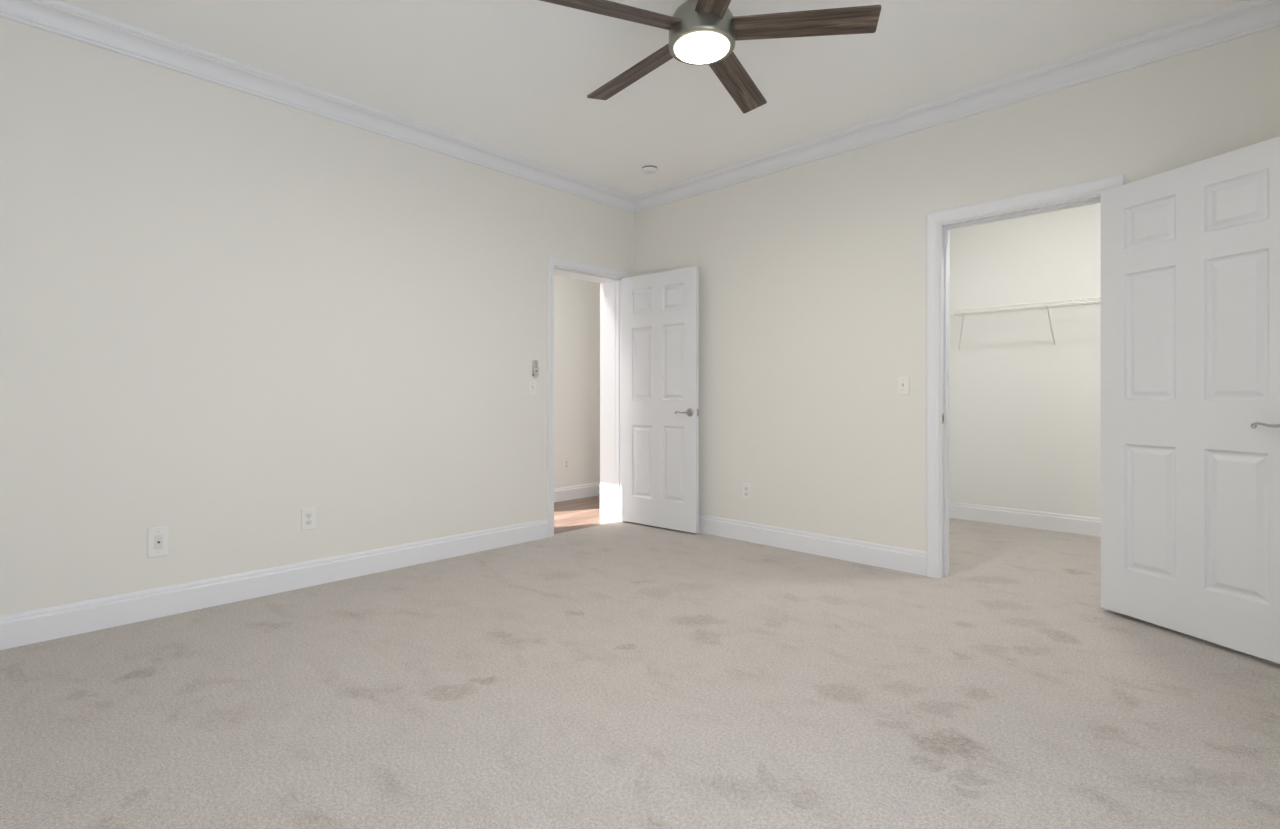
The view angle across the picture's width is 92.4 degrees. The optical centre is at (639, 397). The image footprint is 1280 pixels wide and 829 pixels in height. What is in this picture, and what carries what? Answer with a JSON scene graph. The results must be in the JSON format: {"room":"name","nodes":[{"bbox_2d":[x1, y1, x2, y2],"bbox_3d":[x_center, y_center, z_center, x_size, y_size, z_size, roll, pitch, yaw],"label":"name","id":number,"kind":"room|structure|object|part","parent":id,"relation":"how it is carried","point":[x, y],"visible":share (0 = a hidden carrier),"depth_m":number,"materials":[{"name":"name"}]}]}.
{"room":"empty bedroom","nodes":[
{"label":"empty bedroom","id":0,"kind":"room"},
{"bbox_2d":[0,17,633,615],"bbox_3d":[-1.603,-0.325,3.869,0.290,2.743,4.455,0,0,44],"label":"wall","id":1,"kind":"structure","parent":0,"point":[227,314],"depth_m":3.16,"materials":[{"name":"white paint"}]},
{"bbox_2d":[147,526,168,557],"bbox_3d":[-2.294,0.689,2.926,0.019,0.142,0.082,0,0,44],"label":"cable jack","id":2,"kind":"object","parent":1,"relation":"attached to","point":[157,537],"visible":1,"depth_m":2.92,"materials":[{"name":"white plastic"}]},
{"bbox_2d":[0,519,547,649],"bbox_3d":[-1.498,0.978,3.758,0.016,0.139,4.200,0,0,44],"label":"baseboard","id":3,"kind":"structure","parent":1,"relation":"attached to","point":[54,622],"depth_m":3.15,"materials":[{"name":"white paint"}]},
{"bbox_2d":[301,508,314,530],"bbox_3d":[-1.839,0.674,3.407,0.009,0.118,0.073,0,0,44],"label":"wall outlet","id":4,"kind":"object","parent":1,"relation":"attached to","point":[308,514],"visible":1,"depth_m":3.40,"materials":[{"name":"white plastic"}]},
{"bbox_2d":[305,520,311,524],"bbox_3d":[-1.837,0.694,3.405,0.002,0.025,0.034,0,0,44],"label":"receptacle","id":5,"kind":"object","parent":4,"relation":"attached to","point":[307,522],"depth_m":3.40,"materials":[{"name":"grey plastic"}]},
{"bbox_2d":[305,513,311,517],"bbox_3d":[-1.837,0.654,3.405,0.002,0.025,0.034,0,0,44],"label":"receptacle","id":6,"kind":"object","parent":4,"relation":"attached to","point":[307,515],"depth_m":3.40,"materials":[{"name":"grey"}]},
{"bbox_2d":[0,0,633,212],"bbox_3d":[-1.474,-1.640,3.736,0.080,0.112,4.200,0,0,44],"label":"crown molding","id":7,"kind":"structure","parent":1,"relation":"attached to","point":[57,17],"depth_m":3.25,"materials":[{"name":"white paint"}]},
{"bbox_2d":[528,379,535,395],"bbox_3d":[-0.786,-0.073,4.499,0.017,0.118,0.073,0,0,44],"label":"light switch","id":8,"kind":"object","parent":1,"relation":"attached to","point":[531,383],"visible":1,"depth_m":4.49,"materials":[{"name":"white plastic"}]},
{"bbox_2d":[532,360,538,375],"bbox_3d":[-0.768,-0.217,4.514,0.022,0.116,0.042,0,0,44],"label":"remote holder","id":9,"kind":"object","parent":1,"relation":"attached to","point":[535,370],"visible":1,"depth_m":4.50,"materials":[{"name":"grey plastic"}]},
{"bbox_2d":[547,255,629,536],"bbox_3d":[-0.495,-0.009,5.012,0.308,2.112,0.870,0,0,44],"label":"door frame","id":10,"kind":"structure","parent":1,"relation":"attached to","point":[610,287],"depth_m":5.22,"materials":[{"name":"white paint"}]},
{"bbox_2d":[622,266,698,532],"bbox_3d":[0.135,0.017,4.901,0.776,2.030,0.094,0,0,40],"label":"door","id":11,"kind":"structure","parent":1,"relation":"in","point":[660,310],"depth_m":4.88,"materials":[{"name":"white paint"}]},
{"bbox_3d":[0.378,0.114,4.695,0.065,0.065,0.013,0,0,40],"label":"handle","id":12,"kind":"part","parent":11,"relation":"part of","materials":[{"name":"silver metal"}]},
{"bbox_2d":[554,275,599,487],"bbox_3d":[-0.675,-0.325,6.433,0.100,2.743,2.600,0,0,44],"label":"wall","id":13,"kind":"structure","parent":0,"point":[576,302],"depth_m":6.38,"materials":[{"name":"white paint"}]},
{"bbox_2d":[563,458,568,469],"bbox_3d":[-0.752,0.681,6.274,0.009,0.118,0.073,0,0,44],"label":"wall outlet","id":14,"kind":"object","parent":13,"relation":"attached to","point":[566,460],"visible":1,"depth_m":6.27,"materials":[{"name":"white plastic"}]},
{"bbox_2d":[554,482,599,501],"bbox_3d":[-0.668,0.982,6.357,0.016,0.139,2.500,0,0,44],"label":"baseboard","id":15,"kind":"structure","parent":13,"relation":"attached to","point":[592,489],"depth_m":6.36,"materials":[{"name":"white paint"}]},
{"bbox_2d":[0,495,1279,828],"bbox_3d":[-0.102,1.077,3.781,8.000,0.060,6.165,0,0,44],"label":"floor","id":16,"kind":"structure","parent":0,"point":[620,674],"depth_m":2.11,"materials":[{"name":"beige carpet"}]},
{"bbox_2d":[58,0,1249,195],"bbox_3d":[-0.108,-1.756,3.773,8.200,0.120,6.385,0,0,44],"label":"ceiling","id":17,"kind":"structure","parent":0,"point":[514,77],"depth_m":3.09,"materials":[{"name":"white paint"}]},
{"bbox_2d":[641,164,657,173],"bbox_3d":[0.070,-1.675,4.517,0.120,0.042,0.120,0,0,44],"label":"smoke detector","id":18,"kind":"object","parent":17,"relation":"attached to","point":[647,168],"visible":1,"depth_m":4.48,"materials":[{"name":"white plastic"}]},
{"bbox_2d":[540,0,880,113],"bbox_3d":[0.221,-1.530,2.449,1.244,0.332,1.285,0,0,44],"label":"ceiling fan","id":19,"kind":"object","parent":17,"relation":"hanging from","point":[701,32],"visible":1,"depth_m":2.35,"materials":[{"name":"brown wood"}]},
{"bbox_3d":[-0.100,-1.425,2.256,0.562,0.009,0.122,-3,15,-25],"label":"blade","id":20,"kind":"part","parent":19,"relation":"part of","materials":[{"name":"brown wood"}]},
{"bbox_3d":[-0.016,-1.425,2.693,0.122,0.009,0.562,-18,10,-42],"label":"blade","id":21,"kind":"part","parent":19,"relation":"part of","materials":[{"name":"brown wood"}]},
{"bbox_3d":[0.289,-1.425,2.040,0.122,0.009,0.562,13,1,-7],"label":"blade","id":22,"kind":"part","parent":19,"relation":"part of","materials":[{"name":"brown wood"}]},
{"bbox_3d":[0.426,-1.425,2.748,0.122,0.009,0.562,-15,-10,28],"label":"blade","id":23,"kind":"part","parent":19,"relation":"part of","materials":[{"name":"brown wood"}]},
{"bbox_3d":[0.615,-1.425,2.344,0.562,0.009,0.122,3,-13,11],"label":"blade","id":24,"kind":"part","parent":19,"relation":"part of","materials":[{"name":"brown wood"}]},
{"bbox_2d":[634,26,1279,577],"bbox_3d":[1.585,-0.325,3.805,4.400,2.743,0.135,0,0,44],"label":"wall","id":25,"kind":"structure","parent":0,"point":[812,275],"depth_m":3.88,"materials":[{"name":"white paint"}]},
{"bbox_2d":[742,483,750,499],"bbox_3d":[0.777,0.685,4.480,0.073,0.118,0.009,0,0,44],"label":"wall outlet","id":26,"kind":"object","parent":25,"relation":"attached to","point":[746,487],"visible":1,"depth_m":4.48,"materials":[{"name":"white plastic"}]},
{"bbox_2d":[699,514,925,575],"bbox_3d":[1.533,0.978,3.751,4.400,0.139,0.016,0,0,44],"label":"baseboard","id":27,"kind":"structure","parent":25,"relation":"attached to","point":[868,553],"depth_m":4.07,"materials":[{"name":"white paint"}]},
{"bbox_2d":[897,375,909,394],"bbox_3d":[1.584,-0.075,3.701,0.073,0.118,0.017,0,0,44],"label":"light switch","id":28,"kind":"object","parent":25,"relation":"attached to","point":[903,381],"visible":1,"depth_m":3.70,"materials":[{"name":"white plastic"}]},
{"bbox_2d":[634,0,1279,212],"bbox_3d":[1.510,-1.640,3.728,4.400,0.112,0.080,0,0,44],"label":"crown molding","id":29,"kind":"structure","parent":25,"relation":"attached to","point":[1252,16],"depth_m":3.29,"materials":[{"name":"white paint"}]},
{"bbox_2d":[926,174,1124,613],"bbox_3d":[2.060,-0.017,3.337,0.918,2.128,0.153,0,0,44],"label":"door frame","id":30,"kind":"structure","parent":25,"relation":"attached to","point":[1093,187],"depth_m":3.57,"materials":[{"name":"white paint"}]},
{"bbox_2d":[1101,136,1279,663],"bbox_3d":[2.385,0.010,2.650,0.136,2.030,0.776,0,0,-18],"label":"door","id":31,"kind":"structure","parent":25,"relation":"in","point":[1190,254],"depth_m":2.62,"materials":[{"name":"white paint"}]},
{"bbox_3d":[2.430,0.109,2.357,0.044,0.025,0.122,0,0,-18],"label":"lever","id":32,"kind":"part","parent":31,"relation":"part of","materials":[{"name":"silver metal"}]},
{"bbox_2d":[949,203,1100,517],"bbox_3d":[3.130,-0.325,3.755,3.500,2.743,1.930,0,0,44],"label":"wall","id":33,"kind":"structure","parent":0,"point":[1025,411],"depth_m":4.96,"materials":[{"name":"white paint"}]},
{"bbox_2d":[949,501,1100,536],"bbox_3d":[3.095,0.978,3.719,3.300,0.139,1.830,0,0,44],"label":"baseboard","id":34,"kind":"structure","parent":33,"relation":"attached to","point":[1084,525],"depth_m":4.94,"materials":[{"name":"white paint"}]},
{"bbox_2d":[949,297,1100,351],"bbox_3d":[3.620,-0.561,4.267,3.281,0.337,0.311,0,0,44],"label":"wire shelf","id":35,"kind":"object","parent":33,"relation":"attached to","point":[963,313],"visible":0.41,"depth_m":4.79,"materials":[{"name":"white metal"}]}
]}

